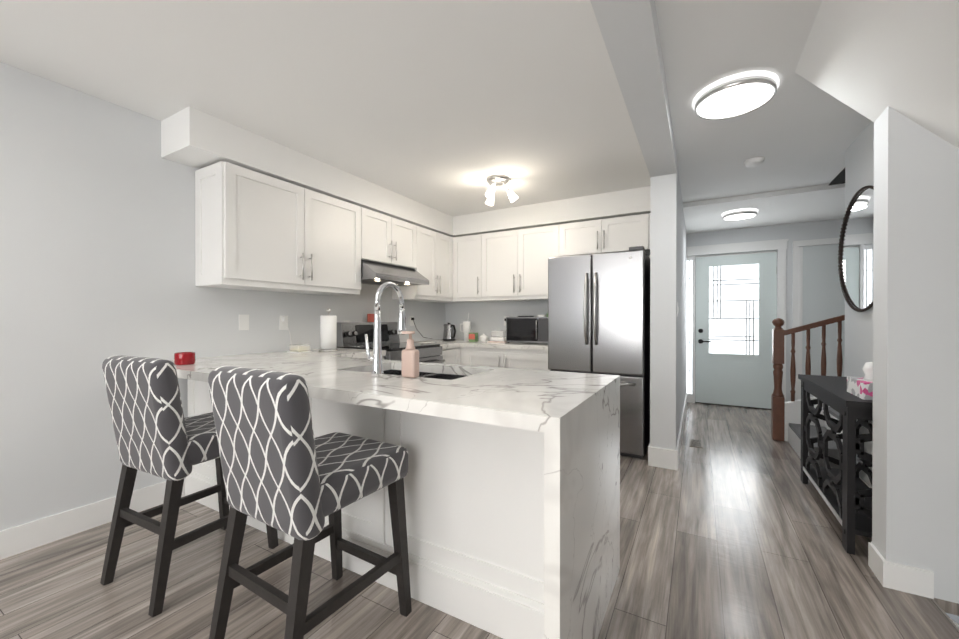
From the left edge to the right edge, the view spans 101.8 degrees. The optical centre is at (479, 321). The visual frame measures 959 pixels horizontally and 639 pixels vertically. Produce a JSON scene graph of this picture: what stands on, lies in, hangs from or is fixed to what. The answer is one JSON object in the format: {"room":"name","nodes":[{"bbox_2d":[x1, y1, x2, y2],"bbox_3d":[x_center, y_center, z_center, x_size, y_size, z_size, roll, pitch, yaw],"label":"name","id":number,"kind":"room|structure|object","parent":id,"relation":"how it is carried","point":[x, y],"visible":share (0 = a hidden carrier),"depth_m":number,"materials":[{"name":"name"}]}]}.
{"room":"kitchen","nodes":[
{"label":"kitchen","id":0,"kind":"room"},
{"bbox_2d":[0,62,445,530],"bbox_3d":[-2.465,-0.053,1.787,0.120,2.420,8.210,0,0,29],"label":"wall","id":1,"kind":"structure","parent":0,"point":[97,232],"depth_m":2.17,"materials":[{"name":"white paint"}]},
{"bbox_2d":[0,478,184,559],"bbox_3d":[-3.145,1.095,0.448,0.013,0.135,4.900,0,0,29],"label":"baseboard","id":2,"kind":"structure","parent":1,"relation":"attached to","point":[61,525],"depth_m":2.10,"materials":[{"name":"white wood"}]},
{"bbox_2d":[239,315,248,329],"label":"outlet plates","id":3,"kind":"object","parent":1,"relation":"attached to","point":[244,322],"depth_m":2.91,"materials":[{"name":"white plastic"}]},
{"bbox_2d":[195,161,370,295],"bbox_3d":[-1.468,-0.629,3.073,0.348,0.780,1.217,0,0,29],"label":"upper cabinet","id":4,"kind":"object","parent":1,"relation":"attached to","point":[255,230],"depth_m":2.76,"materials":[{"name":"white wood"}]},
{"bbox_2d":[279,316,291,344],"label":"outlet plates","id":5,"kind":"object","parent":1,"relation":"attached to","point":[283,320],"depth_m":3.18,"materials":[{"name":"white plastic"}]},
{"bbox_2d":[371,210,414,268],"bbox_3d":[-1.010,-0.791,3.885,0.348,0.464,0.780,0,0,29],"label":"upper cabinet","id":6,"kind":"object","parent":1,"relation":"attached to","point":[392,239],"depth_m":3.81,"materials":[{"name":"white wood"}]},
{"bbox_2d":[361,260,428,285],"bbox_3d":[-0.935,-0.467,3.845,0.517,0.180,0.768,0,0,29],"label":"range hood","id":7,"kind":"object","parent":1,"relation":"attached to","point":[375,273],"visible":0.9,"depth_m":3.69,"materials":[{"name":"silver metal"}]},
{"bbox_2d":[410,316,430,338],"label":"outlet plates","id":8,"kind":"object","parent":1,"relation":"attached to","point":[412,323],"depth_m":4.61,"materials":[{"name":"white plastic"}]},
{"bbox_2d":[392,225,454,301],"bbox_3d":[-0.630,-0.636,4.495,0.412,0.780,0.785,0,0,29],"label":"upper cabinet","id":9,"kind":"object","parent":1,"relation":"attached to","point":[434,251],"depth_m":4.40,"materials":[{"name":"white wood"}]},
{"bbox_2d":[0,0,870,215],"bbox_3d":[0.684,-1.295,1.086,6.290,0.090,10.090,0,0,29],"label":"ceiling","id":10,"kind":"structure","parent":0,"point":[448,107],"depth_m":2.07,"materials":[{"name":"white paint"}]},
{"bbox_2d":[161,106,649,236],"bbox_3d":[-0.091,-1.155,3.199,2.625,0.230,3.170,0,0,29],"label":"ceiling bulkhead","id":11,"kind":"object","parent":10,"relation":"attached to","point":[194,137],"visible":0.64,"depth_m":3.31,"materials":[{"name":"white paint"}]},
{"bbox_2d":[485,175,517,205],"bbox_3d":[0.150,-1.166,3.445,0.329,0.209,0.298,0,0,29],"label":"light","id":12,"kind":"object","parent":10,"relation":"attached to","point":[493,181],"visible":1,"depth_m":3.44,"materials":[{"name":"silver metal"}]},
{"bbox_2d":[590,0,675,176],"bbox_3d":[-0.278,-1.195,0.005,0.185,0.120,7.020,0,0,29],"label":"beam","id":13,"kind":"structure","parent":10,"relation":"attached to","point":[629,29],"depth_m":1.79,"materials":[{"name":"white paint"}]},
{"bbox_2d":[693,71,778,119],"bbox_3d":[1.411,-1.234,2.163,0.400,0.062,0.400,0,0,29],"label":"light","id":14,"kind":"object","parent":10,"relation":"attached to","point":[735,95],"visible":1,"depth_m":2.09,"materials":[{"name":"white plastic"}]},
{"bbox_2d":[743,157,764,166],"bbox_3d":[2.164,-1.250,3.071,0.140,0.038,0.140,0,0,29],"label":"smoke detector","id":15,"kind":"object","parent":10,"relation":"attached to","point":[754,162],"visible":1,"depth_m":3.04,"materials":[{"name":"white plastic"}]},
{"bbox_2d":[0,402,958,638],"bbox_3d":[0.684,1.185,1.097,6.290,0.050,10.090,0,0,29],"label":"floor","id":16,"kind":"structure","parent":0,"point":[731,528],"depth_m":1.75,"materials":[{"name":"grey wood"}]},
{"bbox_2d":[100,355,277,616],"bbox_3d":[-1.353,0.654,1.858,0.464,1.008,0.542,0,0,26],"label":"stool","id":17,"kind":"object","parent":16,"relation":"on","point":[157,433],"visible":0.73,"depth_m":1.63,"materials":[{"name":"fabric"}]},
{"bbox_2d":[185,379,229,511],"bbox_3d":[-1.539,0.723,2.680,0.579,0.856,0.572,0,0,29],"label":"base cabinet","id":18,"kind":"object","parent":16,"relation":"on","point":[202,476],"depth_m":2.48,"materials":[{"name":"white wood"}]},
{"bbox_2d":[246,516,293,543],"bbox_3d":[-1.034,0.724,2.395,0.580,0.856,0.572,0,0,29],"label":"base cabinet","id":19,"kind":"object","parent":16,"relation":"on","point":[255,523],"depth_m":2.14,"materials":[{"name":"white wood"}]},
{"bbox_2d":[208,366,411,638],"bbox_3d":[-0.600,0.656,1.434,0.464,1.008,0.542,0,0,31],"label":"stool","id":20,"kind":"object","parent":16,"relation":"on","point":[284,470],"visible":1,"depth_m":1.25,"materials":[{"name":"fabric"}]},
{"bbox_2d":[309,369,437,585],"bbox_3d":[-0.529,0.726,2.111,0.580,0.856,0.572,0,0,29],"label":"base cabinet","id":21,"kind":"object","parent":16,"relation":"on","point":[363,520],"depth_m":1.80,"materials":[{"name":"white wood"}]},
{"bbox_2d":[337,314,444,363],"bbox_3d":[-0.827,0.534,3.788,0.732,1.224,0.776,0,0,29],"label":"range","id":22,"kind":"object","parent":16,"relation":"on","point":[350,334],"visible":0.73,"depth_m":3.77,"materials":[{"name":"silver metal"}]},
{"bbox_2d":[442,347,458,364],"bbox_3d":[-0.581,0.715,4.349,0.610,0.856,0.433,0,0,29],"label":"base cabinet","id":23,"kind":"object","parent":16,"relation":"on","point":[451,355],"depth_m":4.24,"materials":[{"name":"white wood"}]},
{"bbox_2d":[310,348,385,354],"bbox_3d":[-1.206,0.267,3.225,0.660,0.045,0.568,0,0,29],"label":"countertop","id":24,"kind":"structure","parent":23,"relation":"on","point":[341,351],"depth_m":3.18,"materials":[{"name":"white stone"}]},
{"bbox_2d":[287,344,311,352],"bbox_3d":[-1.435,0.214,3.107,0.140,0.060,0.120,0,0,29],"label":"butter dish","id":25,"kind":"object","parent":24,"relation":"on","point":[299,349],"visible":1,"depth_m":3.07,"materials":[{"name":"white ceramic"}]},
{"bbox_2d":[319,308,337,351],"bbox_3d":[-1.242,0.068,3.205,0.150,0.352,0.150,0,0,29],"label":"paper towel","id":26,"kind":"object","parent":24,"relation":"on","point":[328,333],"visible":1,"depth_m":3.15,"materials":[{"name":"white paper"}]},
{"bbox_2d":[401,339,461,348],"bbox_3d":[-0.587,0.262,4.324,0.660,0.045,0.388,0,0,29],"label":"countertop","id":27,"kind":"structure","parent":23,"relation":"on","point":[445,344],"depth_m":4.29,"materials":[{"name":"white stone"}]},
{"bbox_2d":[454,339,547,349],"bbox_3d":[0.137,0.261,4.528,1.718,0.045,0.638,0,0,29],"label":"countertop","id":28,"kind":"structure","parent":23,"relation":"on","point":[512,345],"depth_m":4.16,"materials":[{"name":"white stone"}]},
{"bbox_2d":[443,323,455,340],"bbox_3d":[-0.366,0.126,4.847,0.236,0.222,0.158,0,0,29],"label":"kettle","id":29,"kind":"object","parent":28,"relation":"on","point":[449,332],"visible":1,"depth_m":4.79,"materials":[{"name":"silver metal"}]},
{"bbox_2d":[460,313,470,340],"bbox_3d":[-0.170,0.067,4.759,0.134,0.340,0.096,0,0,29],"label":"tumbler","id":30,"kind":"object","parent":28,"relation":"on","point":[466,331],"visible":0.98,"depth_m":4.71,"materials":[{"name":"white plastic"}]},
{"bbox_2d":[469,333,477,341],"bbox_3d":[-0.071,0.185,4.611,0.082,0.105,0.081,0,0,29],"label":"tin","id":31,"kind":"object","parent":28,"relation":"on","point":[473,337],"visible":1,"depth_m":4.58,"materials":[{"name":"green"}]},
{"bbox_2d":[479,334,487,341],"bbox_3d":[0.049,0.191,4.579,0.104,0.094,0.104,0,0,29],"label":"sugar bowl","id":32,"kind":"object","parent":28,"relation":"on","point":[483,338],"visible":1,"depth_m":4.54,"materials":[{"name":"white ceramic"}]},
{"bbox_2d":[488,331,506,342],"bbox_3d":[0.243,0.173,4.515,0.220,0.130,0.220,0,0,29],"label":"containers","id":33,"kind":"object","parent":28,"relation":"on","point":[496,339],"visible":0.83,"depth_m":4.44,"materials":[{"name":"beige ceramic"}]},
{"bbox_2d":[506,313,547,342],"bbox_3d":[0.621,0.074,4.340,0.550,0.329,0.413,0,0,29],"label":"microwave","id":34,"kind":"object","parent":28,"relation":"on","point":[527,329],"visible":0.71,"depth_m":4.20,"materials":[{"name":"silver metal"}]},
{"bbox_2d":[385,373,543,638],"bbox_3d":[0.087,0.727,1.763,0.835,0.856,0.572,0,0,29],"label":"base cabinet","id":35,"kind":"object","parent":16,"relation":"on","point":[474,499],"depth_m":1.50,"materials":[{"name":"white wood"}]},
{"bbox_2d":[170,351,619,638],"bbox_3d":[-0.717,0.702,2.074,2.643,0.904,0.900,0,0,29],"label":"countertop","id":36,"kind":"structure","parent":35,"relation":"on","point":[574,417],"depth_m":1.37,"materials":[{"name":"white stone"}]},
{"bbox_2d":[174,352,195,364],"bbox_3d":[-1.714,0.214,2.266,0.100,0.068,0.100,0,0,29],"label":"candle jar","id":37,"kind":"object","parent":36,"relation":"on","point":[184,358],"visible":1,"depth_m":2.23,"materials":[{"name":"red glass"}]},
{"bbox_2d":[365,282,405,375],"bbox_3d":[-0.455,0.029,1.898,0.102,0.442,0.222,0,0,29],"label":"faucet","id":38,"kind":"object","parent":36,"relation":"on","point":[377,364],"visible":0.98,"depth_m":1.81,"materials":[{"name":"silver metal"}]},
{"bbox_2d":[401,331,418,377],"bbox_3d":[-0.314,0.147,1.752,0.083,0.207,0.048,0,0,29],"label":"soap bottle","id":39,"kind":"object","parent":36,"relation":"on","point":[410,360],"visible":1,"depth_m":1.73,"materials":[{"name":"beige"}]},
{"bbox_2d":[471,347,510,367],"bbox_3d":[0.231,0.715,4.482,0.533,0.856,0.626,0,0,29],"label":"base cabinet","id":40,"kind":"object","parent":16,"relation":"on","point":[488,357],"depth_m":4.19,"materials":[{"name":"white wood"}]},
{"bbox_2d":[511,349,549,370],"bbox_3d":[0.617,0.716,4.264,0.610,0.856,0.626,0,0,29],"label":"base cabinet","id":41,"kind":"object","parent":16,"relation":"on","point":[515,358],"depth_m":3.97,"materials":[{"name":"white wood"}]},
{"bbox_2d":[548,246,649,458],"bbox_3d":[1.179,0.258,3.744,0.830,1.771,0.905,0,0,29],"label":"fridge","id":42,"kind":"object","parent":16,"relation":"on","point":[598,313],"visible":0.79,"depth_m":3.36,"materials":[{"name":"grey metal"}]},
{"bbox_2d":[689,439,702,447],"bbox_3d":[2.036,1.144,3.659,0.110,0.006,0.240,0,0,29],"label":"floor vent","id":43,"kind":"object","parent":16,"relation":"in","point":[696,443],"visible":0.98,"depth_m":3.65,"materials":[{"name":"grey metal"}]},
{"bbox_2d":[771,315,844,440],"bbox_3d":[3.935,0.218,3.204,2.472,1.863,0.100,0,0,29],"label":"stair railing","id":44,"kind":"object","parent":16,"relation":"on","point":[784,414],"visible":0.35,"depth_m":3.73,"materials":[{"name":"wood"}]},
{"bbox_2d":[788,407,842,468],"bbox_3d":[3.729,0.597,2.805,2.264,1.110,0.780,0,0,29],"label":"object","id":45,"kind":"object","parent":16,"relation":"on","point":[794,435],"visible":0.08,"depth_m":3.34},
{"bbox_2d":[798,374,872,554],"bbox_3d":[2.204,0.771,2.317,0.304,0.764,1.070,0,0,29],"label":"console table","id":46,"kind":"object","parent":16,"relation":"on","point":[844,490],"visible":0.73,"depth_m":2.17,"materials":[{"name":"black wood"}]},
{"bbox_2d":[847,362,872,399],"bbox_3d":[2.036,0.299,2.025,0.130,0.180,0.240,0,0,29],"label":"tissue box","id":47,"kind":"object","parent":46,"relation":"on","point":[861,387],"visible":0.52,"depth_m":2.01,"materials":[{"name":"white cardboard"}]},
{"bbox_2d":[445,255,649,339],"bbox_3d":[0.717,-0.066,4.638,2.625,2.420,0.120,0,0,29],"label":"wall","id":48,"kind":"structure","parent":0,"point":[486,318],"depth_m":4.91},
{"bbox_2d":[455,233,490,301],"bbox_3d":[-0.060,-0.637,4.765,0.484,0.780,0.412,0,0,29],"label":"upper cabinet","id":49,"kind":"object","parent":48,"relation":"attached to","point":[471,250],"depth_m":4.63,"materials":[{"name":"white wood"}]},
{"bbox_2d":[487,224,558,300],"bbox_3d":[0.488,-0.636,4.493,0.994,0.780,0.348,0,0,29],"label":"upper cabinet","id":50,"kind":"object","parent":48,"relation":"attached to","point":[517,260],"depth_m":4.31,"materials":[{"name":"white wood"}]},
{"bbox_2d":[559,213,649,255],"bbox_3d":[1.331,-0.854,4.017,0.942,0.340,0.348,0,0,29],"label":"upper cabinet","id":51,"kind":"object","parent":48,"relation":"attached to","point":[617,234],"depth_m":3.86,"materials":[{"name":"white wood"}]},
{"bbox_2d":[650,158,686,449],"bbox_3d":[2.139,-0.065,4.301,0.185,2.420,2.830,0,0,29],"label":"wall","id":52,"kind":"structure","parent":0,"point":[668,256],"depth_m":3.08,"materials":[{"name":"white paint"}]},
{"bbox_2d":[672,392,686,469],"bbox_3d":[2.222,1.070,4.252,0.013,0.150,2.843,0,0,29],"label":"baseboard","id":53,"kind":"structure","parent":52,"relation":"attached to","point":[675,453],"depth_m":3.31,"materials":[{"name":"white wood"}]},
{"bbox_2d":[683,183,844,233],"bbox_3d":[3.965,-1.251,4.047,3.240,0.045,1.470,0,0,29],"label":"ceiling","id":54,"kind":"structure","parent":0,"point":[810,204],"depth_m":4.24,"materials":[{"name":"white paint"}]},
{"bbox_2d":[722,208,757,220],"bbox_3d":[2.928,-1.194,4.385,0.340,0.062,0.340,0,0,29],"label":"light","id":55,"kind":"object","parent":54,"relation":"attached to","point":[740,214],"visible":1,"depth_m":4.30,"materials":[{"name":"white plastic"}]},
{"bbox_2d":[687,219,843,401],"bbox_3d":[4.251,-0.067,4.804,3.720,2.420,0.120,0,0,29],"label":"wall","id":56,"kind":"structure","parent":0,"point":[825,229],"depth_m":4.93,"materials":[{"name":"white paint"}]},
{"bbox_2d":[686,260,692,393],"bbox_3d":[2.881,0.080,5.546,0.265,1.880,0.014,0,0,29],"label":"sidelight window","id":57,"kind":"structure","parent":56,"relation":"in","point":[689,292],"depth_m":5.49,"materials":[{"name":"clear glass"}]},
{"bbox_2d":[695,252,776,408],"bbox_3d":[3.413,0.118,5.216,0.909,2.018,0.096,0,0,29],"label":"front door","id":58,"kind":"structure","parent":56,"relation":"in","point":[736,305],"depth_m":5.22,"materials":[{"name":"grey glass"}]},
{"bbox_2d":[687,239,788,409],"bbox_3d":[3.350,0.049,5.299,1.325,2.186,0.142,0,0,29],"label":"door frame","id":59,"kind":"structure","parent":56,"relation":"attached to","point":[779,246],"depth_m":5.10,"materials":[{"name":"white wood"}]},
{"bbox_2d":[792,237,844,399],"bbox_3d":[4.529,0.069,4.564,1.360,2.150,0.024,0,0,29],"label":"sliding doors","id":60,"kind":"structure","parent":56,"relation":"in","point":[817,294],"depth_m":4.78,"materials":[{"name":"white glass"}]},
{"bbox_2d":[844,121,873,487],"bbox_3d":[2.440,-0.056,2.283,0.120,2.420,1.350,0,0,29],"label":"wall","id":61,"kind":"structure","parent":0,"point":[859,162],"depth_m":2.63,"materials":[{"name":"white paint"}]},
{"bbox_2d":[838,185,873,311],"bbox_3d":[2.473,-0.462,2.520,0.026,0.801,0.800,0,0,27],"label":"round mirror","id":62,"kind":"object","parent":61,"relation":"attached to","point":[855,259],"visible":0.6,"depth_m":2.58,"materials":[{"name":"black mirror"}]},
{"bbox_2d":[859,476,933,587],"bbox_3d":[2.383,1.099,2.321,0.013,0.110,1.350,0,0,29],"label":"baseboard","id":63,"kind":"structure","parent":61,"relation":"attached to","point":[930,574],"depth_m":1.63,"materials":[{"name":"white wood"}]},
{"bbox_2d":[795,0,958,148],"bbox_3d":[1.251,-0.962,-1.355,2.665,0.575,6.150,0,0,29],"label":"ceiling soffit","id":64,"kind":"structure","parent":0,"point":[872,60],"depth_m":1.52,"materials":[{"name":"white paint"}]},
{"bbox_2d":[872,106,958,603],"bbox_3d":[2.849,-0.051,1.186,2.370,2.420,0.160,0,0,29],"label":"wall","id":65,"kind":"structure","parent":0,"point":[915,482],"depth_m":1.66,"materials":[{"name":"white paint"}]}
]}

